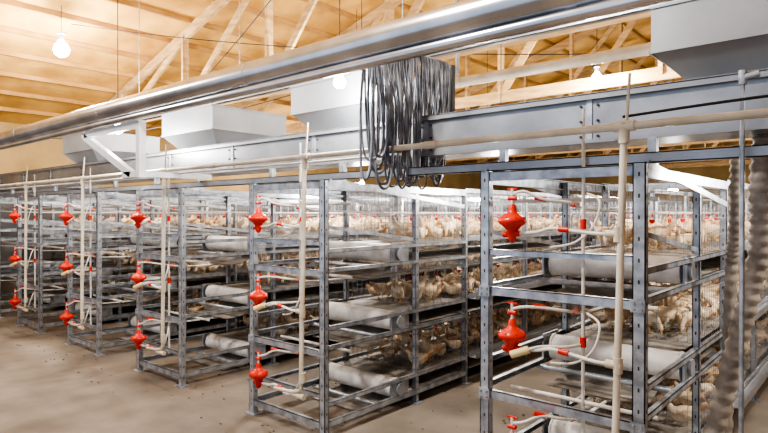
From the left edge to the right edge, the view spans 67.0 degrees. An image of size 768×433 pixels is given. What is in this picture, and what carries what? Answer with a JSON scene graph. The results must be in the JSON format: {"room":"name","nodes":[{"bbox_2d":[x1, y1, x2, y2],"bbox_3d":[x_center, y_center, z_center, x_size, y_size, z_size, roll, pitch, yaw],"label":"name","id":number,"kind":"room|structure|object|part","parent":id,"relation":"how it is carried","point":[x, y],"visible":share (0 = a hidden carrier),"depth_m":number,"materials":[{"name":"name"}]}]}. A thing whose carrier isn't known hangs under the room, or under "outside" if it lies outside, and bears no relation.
{"room":"farm building","nodes":[
{"label":"farm building","id":0,"kind":"room"},
{"bbox_2d":[0,122,523,198],"bbox_3d":[-2.897,-0.146,15.783,0.100,3.300,28.000,0,0,41],"label":"wall","id":1,"kind":"structure","parent":0,"point":[46,153],"depth_m":13.19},
{"bbox_2d":[0,186,518,298],"bbox_3d":[-2.829,0.430,15.727,0.080,2.148,28.000,0,0,41],"label":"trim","id":2,"kind":"structure","parent":1,"relation":"attached to","point":[7,287],"depth_m":11.25,"materials":[{"name":"metal"}]},
{"bbox_2d":[0,0,673,149],"bbox_3d":[-1.996,-0.913,4.783,15.300,0.218,0.166,0,0,41],"label":"tube","id":3,"kind":"object","parent":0,"point":[464,23],"visible":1,"depth_m":3.13,"materials":[{"name":"metal"}]},
{"bbox_2d":[0,0,682,165],"bbox_3d":[5.059,-3.337,8.835,21.000,3.165,28.000,0,0,41],"label":"ceiling","id":4,"kind":"structure","parent":0,"point":[37,84],"depth_m":9.60,"materials":[{"name":"wood"}]},
{"bbox_2d":[53,5,69,56],"bbox_3d":[-4.420,-2.536,7.944,0.204,0.710,0.204,0,0,41],"label":"hanging light bulb","id":5,"kind":"object","parent":4,"relation":"hanging from","point":[61,49],"visible":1,"depth_m":7.90,"materials":[{"name":"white glass"}]},
{"bbox_2d":[116,0,121,133],"bbox_3d":[-2.629,-2.254,5.723,0.096,2.878,0.096,0,0,41],"label":"hanging light bulb","id":6,"kind":"object","parent":4,"relation":"hanging from","point":[117,0],"visible":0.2,"depth_m":5.72,"materials":[{"name":"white glass"}]},
{"bbox_3d":[-2.629,-2.324,5.723,0.008,2.738,0.007,0,0,41],"label":"cord","id":7,"kind":"part","parent":6,"relation":"part of","materials":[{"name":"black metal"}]},
{"bbox_2d":[53,0,582,138],"bbox_3d":[-1.868,-1.994,8.045,11.405,1.321,4.510,0,0,41],"label":"roof truss","id":8,"kind":"object","parent":4,"relation":"hanging from","point":[270,0],"visible":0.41,"depth_m":7.23,"materials":[{"name":"beige wood"}]},
{"bbox_2d":[334,0,345,88],"bbox_3d":[-0.298,-2.700,3.890,0.084,3.678,0.084,0,0,41],"label":"hanging light bulb","id":9,"kind":"object","parent":4,"relation":"hanging from","point":[339,81],"visible":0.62,"depth_m":3.88,"materials":[{"name":"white glass"}]},
{"bbox_3d":[-0.298,-2.762,3.889,0.008,3.556,0.007,0,0,41],"label":"cord","id":10,"kind":"part","parent":9,"relation":"part of","materials":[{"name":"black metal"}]},
{"bbox_3d":[-0.298,-0.930,3.901,0.084,0.136,0.084,0,0,41],"label":"bulb","id":11,"kind":"part","parent":9,"relation":"part of","materials":[{"name":"white glass"}]},
{"bbox_2d":[355,10,358,182],"bbox_3d":[-0.456,-1.899,9.668,0.132,3.084,0.132,0,0,41],"label":"hanging light bulb","id":12,"kind":"object","parent":4,"relation":"hanging from","point":[356,10],"visible":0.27,"depth_m":9.66,"materials":[{"name":"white glass"}]},
{"bbox_2d":[359,0,364,183],"bbox_3d":[-0.247,-2.198,6.434,0.072,3.768,0.072,0,0,41],"label":"hanging light bulb","id":13,"kind":"object","parent":4,"relation":"hanging from","point":[361,181],"visible":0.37,"depth_m":6.43,"materials":[{"name":"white glass"}]},
{"bbox_2d":[76,0,650,133],"bbox_3d":[1.644,-3.103,4.914,21.044,3.179,0.100,0,0,41],"label":"roof truss","id":14,"kind":"object","parent":4,"relation":"attached to","point":[165,56],"visible":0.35,"depth_m":8.20,"materials":[{"name":"brown wood"}]},
{"bbox_2d":[125,0,677,122],"bbox_3d":[0.884,-2.876,4.424,12.500,3.097,0.060,0,0,41],"label":"roof truss","id":15,"kind":"object","parent":4,"relation":"hanging from","point":[644,9],"visible":0.28,"depth_m":4.43,"materials":[{"name":"brown wood"}]},
{"bbox_2d":[235,0,681,132],"bbox_3d":[3.220,-3.114,6.724,21.044,3.179,0.100,0,0,41],"label":"roof truss","id":16,"kind":"object","parent":4,"relation":"attached to","point":[662,72],"visible":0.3,"depth_m":7.86,"materials":[{"name":"brown wood"}]},
{"bbox_2d":[298,19,638,132],"bbox_3d":[4.796,-3.125,8.534,21.044,3.179,0.100,0,0,41],"label":"roof truss","id":17,"kind":"object","parent":4,"relation":"attached to","point":[631,24],"visible":0.05,"depth_m":9.89,"materials":[{"name":"brown wood"}]},
{"bbox_2d":[487,51,487,106],"bbox_3d":[1.634,-2.178,9.172,0.144,3.623,0.144,0,0,41],"label":"hanging light bulb","id":18,"kind":"object","parent":4,"relation":"hanging from","point":[487,51],"visible":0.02,"depth_m":9.17,"materials":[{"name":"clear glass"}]},
{"bbox_2d":[455,0,650,88],"bbox_3d":[2.437,-2.510,3.697,9.200,2.716,0.102,0,0,41],"label":"roof truss","id":19,"kind":"object","parent":4,"relation":"attached to","point":[638,50],"visible":0.31,"depth_m":4.62,"materials":[{"name":"beige wood"}]},
{"bbox_2d":[455,22,665,106],"bbox_3d":[6.372,-3.136,10.344,21.044,3.179,0.100,0,0,41],"label":"roof truss","id":20,"kind":"object","parent":4,"relation":"attached to","point":[584,34],"visible":0.06,"depth_m":12.43,"materials":[{"name":"brown wood"}]},
{"bbox_2d":[386,41,752,167],"bbox_3d":[7.949,-3.147,12.154,21.044,3.179,0.100,0,0,41],"label":"roof truss","id":21,"kind":"object","parent":4,"relation":"attached to","point":[590,72],"visible":0.03,"depth_m":14.35,"materials":[{"name":"brown wood"}]},
{"bbox_2d":[438,79,751,165],"bbox_3d":[9.525,-3.158,13.964,21.044,3.179,0.100,0,0,41],"label":"roof truss","id":22,"kind":"object","parent":4,"relation":"attached to","point":[684,147],"visible":0.06,"depth_m":16.67,"materials":[{"name":"brown wood"}]},
{"bbox_2d":[591,66,601,82],"bbox_3d":[2.505,-3.090,6.817,0.120,3.046,0.120,0,0,41],"label":"hanging light bulb","id":23,"kind":"object","parent":4,"relation":"hanging from","point":[596,78],"visible":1,"depth_m":6.79,"materials":[{"name":"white glass"}]},
{"bbox_2d":[465,143,748,174],"bbox_3d":[11.101,-3.169,15.774,21.044,3.179,0.100,0,0,41],"label":"roof truss","id":24,"kind":"object","parent":4,"relation":"attached to","point":[705,144],"visible":0.04,"depth_m":19.29,"materials":[{"name":"brown wood"}]},
{"bbox_2d":[542,141,751,167],"bbox_3d":[12.677,-3.180,17.584,21.044,3.179,0.100,0,0,41],"label":"roof truss","id":25,"kind":"object","parent":4,"relation":"attached to","point":[723,162],"visible":0.12,"depth_m":19.58,"materials":[{"name":"brown wood"}]},
{"bbox_2d":[0,279,767,432],"bbox_3d":[5.059,1.596,8.865,21.000,0.100,28.000,0,0,41],"label":"floor","id":26,"kind":"structure","parent":0,"point":[37,395],"depth_m":5.06,"materials":[{"name":"concrete"}]},
{"bbox_2d":[5,316,524,432],"bbox_3d":[-1.813,1.558,6.295,11.025,0.012,2.552,0,0,41],"label":"debris","id":27,"kind":"object","parent":26,"relation":"on","point":[51,316],"visible":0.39,"depth_m":5.43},
{"bbox_2d":[0,197,530,317],"bbox_3d":[-0.189,0.392,16.018,1.052,2.220,18.674,0,0,41],"label":"rack","id":28,"kind":"object","parent":26,"relation":"on","point":[53,296],"visible":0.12,"depth_m":9.69,"materials":[{"name":"metal"}]},
{"bbox_2d":[61,214,379,289],"bbox_3d":[-2.516,0.598,13.331,0.848,1.332,8.984,0,0,41],"label":"flock","id":29,"kind":"object","parent":28,"relation":"in","point":[92,215],"visible":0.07,"depth_m":10.33,"materials":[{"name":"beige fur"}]},
{"bbox_2d":[9,166,580,333],"bbox_3d":[1.131,0.399,14.868,1.052,2.220,18.674,0,0,41],"label":"rack","id":30,"kind":"object","parent":26,"relation":"on","point":[126,308],"visible":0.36,"depth_m":8.34,"materials":[{"name":"metal"}]},
{"bbox_2d":[106,214,453,300],"bbox_3d":[-1.197,0.605,12.182,0.848,1.332,8.984,0,0,41],"label":"flock","id":31,"kind":"object","parent":30,"relation":"in","point":[111,292],"visible":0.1,"depth_m":9.09,"materials":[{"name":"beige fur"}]},
{"bbox_2d":[0,68,767,197],"bbox_3d":[-1.858,-0.462,5.782,13.600,0.393,0.335,0,0,41],"label":"channel","id":32,"kind":"object","parent":30,"relation":"on","point":[602,107],"visible":0.74,"depth_m":3.34,"materials":[{"name":"metal"}]},
{"bbox_2d":[62,133,159,163],"bbox_3d":[-3.598,-0.859,7.649,0.936,0.375,0.876,0,0,41],"label":"hopper","id":33,"kind":"object","parent":32,"relation":"on","point":[75,148],"visible":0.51,"depth_m":7.34,"materials":[{"name":"white metal"}]},
{"bbox_2d":[81,120,211,179],"bbox_3d":[-2.261,-0.574,5.486,1.180,0.480,0.690,0,0,41],"label":"support bracket","id":34,"kind":"object","parent":32,"relation":"attached to","point":[88,137],"visible":0.99,"depth_m":5.05,"materials":[{"name":"white metal"}]},
{"bbox_2d":[161,104,286,148],"bbox_3d":[-1.637,-0.849,5.942,0.936,0.375,0.876,0,0,41],"label":"hopper","id":35,"kind":"object","parent":32,"relation":"on","point":[210,124],"visible":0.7,"depth_m":5.60,"materials":[{"name":"white metal"}]},
{"bbox_2d":[290,69,446,130],"bbox_3d":[-0.106,-0.841,4.609,0.936,0.375,0.876,0,0,41],"label":"hopper","id":36,"kind":"object","parent":32,"relation":"on","point":[319,103],"visible":0.37,"depth_m":4.33,"materials":[{"name":"white metal"}]},
{"bbox_2d":[359,56,454,189],"bbox_3d":[0.171,-0.620,3.685,0.174,0.925,0.913,0,0,39],"label":"bundle","id":37,"kind":"object","parent":32,"relation":"hanging from","point":[400,111],"visible":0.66,"depth_m":3.57,"materials":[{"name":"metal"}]},
{"bbox_2d":[649,0,767,79],"bbox_3d":[1.926,-0.830,2.839,0.936,0.375,0.876,0,0,41],"label":"hopper","id":38,"kind":"object","parent":32,"relation":"on","point":[694,39],"visible":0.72,"depth_m":2.67,"materials":[{"name":"white metal"}]},
{"bbox_2d":[703,135,767,432],"bbox_3d":[1.686,0.596,2.778,0.318,1.952,0.096,0,0,41],"label":"flexible hose","id":39,"kind":"object","parent":32,"relation":"hanging from","point":[756,262],"visible":0.9,"depth_m":2.71,"materials":[{"name":"grey plastic"}]},
{"bbox_2d":[0,144,767,197],"bbox_3d":[-2.291,-0.296,5.819,12.900,0.050,0.050,0,0,41],"label":"rail","id":40,"kind":"object","parent":30,"relation":"attached to","point":[751,151],"visible":1,"depth_m":3.23,"materials":[{"name":"metal"}]},
{"bbox_2d":[0,94,767,189],"bbox_3d":[-2.290,-0.438,5.515,13.700,0.144,0.062,0,0,41],"label":"supply pipe","id":41,"kind":"object","parent":30,"relation":"attached to","point":[631,125],"visible":0.84,"depth_m":3.00,"materials":[{"name":"beige plastic"}]},
{"bbox_2d":[59,157,628,356],"bbox_3d":[2.488,0.406,13.686,1.052,2.220,18.674,0,0,41],"label":"rack","id":42,"kind":"object","parent":26,"relation":"on","point":[152,329],"visible":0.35,"depth_m":7.23,"materials":[{"name":"metal"}]},
{"bbox_2d":[165,215,506,313],"bbox_3d":[0.161,0.612,11.000,0.848,1.332,8.984,0,0,41],"label":"flock","id":43,"kind":"object","parent":42,"relation":"in","point":[190,306],"visible":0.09,"depth_m":7.99,"materials":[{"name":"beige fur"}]},
{"bbox_2d":[130,144,690,388],"bbox_3d":[3.830,0.413,12.517,1.052,2.220,18.674,0,0,41],"label":"rack","id":44,"kind":"object","parent":26,"relation":"on","point":[233,344],"visible":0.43,"depth_m":6.12,"materials":[{"name":"metal"}]},
{"bbox_2d":[244,214,585,334],"bbox_3d":[1.503,0.619,9.831,0.848,1.332,8.984,0,0,41],"label":"flock","id":45,"kind":"object","parent":44,"relation":"in","point":[314,224],"visible":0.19,"depth_m":6.89,"materials":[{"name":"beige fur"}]},
{"bbox_2d":[244,122,748,432],"bbox_3d":[5.271,0.421,11.263,1.052,2.220,18.674,0,0,41],"label":"rack","id":46,"kind":"object","parent":26,"relation":"on","point":[370,383],"visible":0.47,"depth_m":4.89,"materials":[{"name":"metal"}]},
{"bbox_2d":[365,214,673,363],"bbox_3d":[2.943,0.627,8.576,0.848,1.332,8.984,0,0,41],"label":"flock","id":47,"kind":"object","parent":46,"relation":"in","point":[452,282],"visible":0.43,"depth_m":5.76,"materials":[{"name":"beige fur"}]},
{"bbox_2d":[479,73,767,432],"bbox_3d":[6.885,0.430,9.858,1.052,2.220,18.674,0,0,41],"label":"rack","id":48,"kind":"object","parent":26,"relation":"on","point":[629,364],"visible":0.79,"depth_m":3.35,"materials":[{"name":"metal"}]},
{"bbox_2d":[585,215,767,421],"bbox_3d":[4.557,0.635,7.171,0.848,1.332,8.984,0,0,41],"label":"flock","id":49,"kind":"object","parent":48,"relation":"in","point":[682,301],"visible":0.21,"depth_m":4.08,"materials":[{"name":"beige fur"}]},
{"bbox_2d":[721,145,739,432],"bbox_3d":[1.932,0.596,3.229,0.072,1.951,0.290,0,0,19],"label":"flexible hose","id":50,"kind":"object","parent":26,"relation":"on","point":[730,290],"visible":0.53,"depth_m":3.19,"materials":[{"name":"grey plastic"}]},
{"bbox_2d":[738,70,759,432],"bbox_3d":[1.490,0.490,2.405,0.112,2.190,0.100,0,0,41],"label":"pipe","id":51,"kind":"object","parent":26,"relation":"on","point":[743,76],"visible":1,"depth_m":2.40,"materials":[{"name":"metal"}]},
{"bbox_2d":[524,140,752,238],"bbox_3d":[14.286,-1.691,19.441,21.000,6.345,0.100,0,0,41],"label":"wall","id":52,"kind":"structure","parent":0,"point":[716,172],"depth_m":22.04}
]}

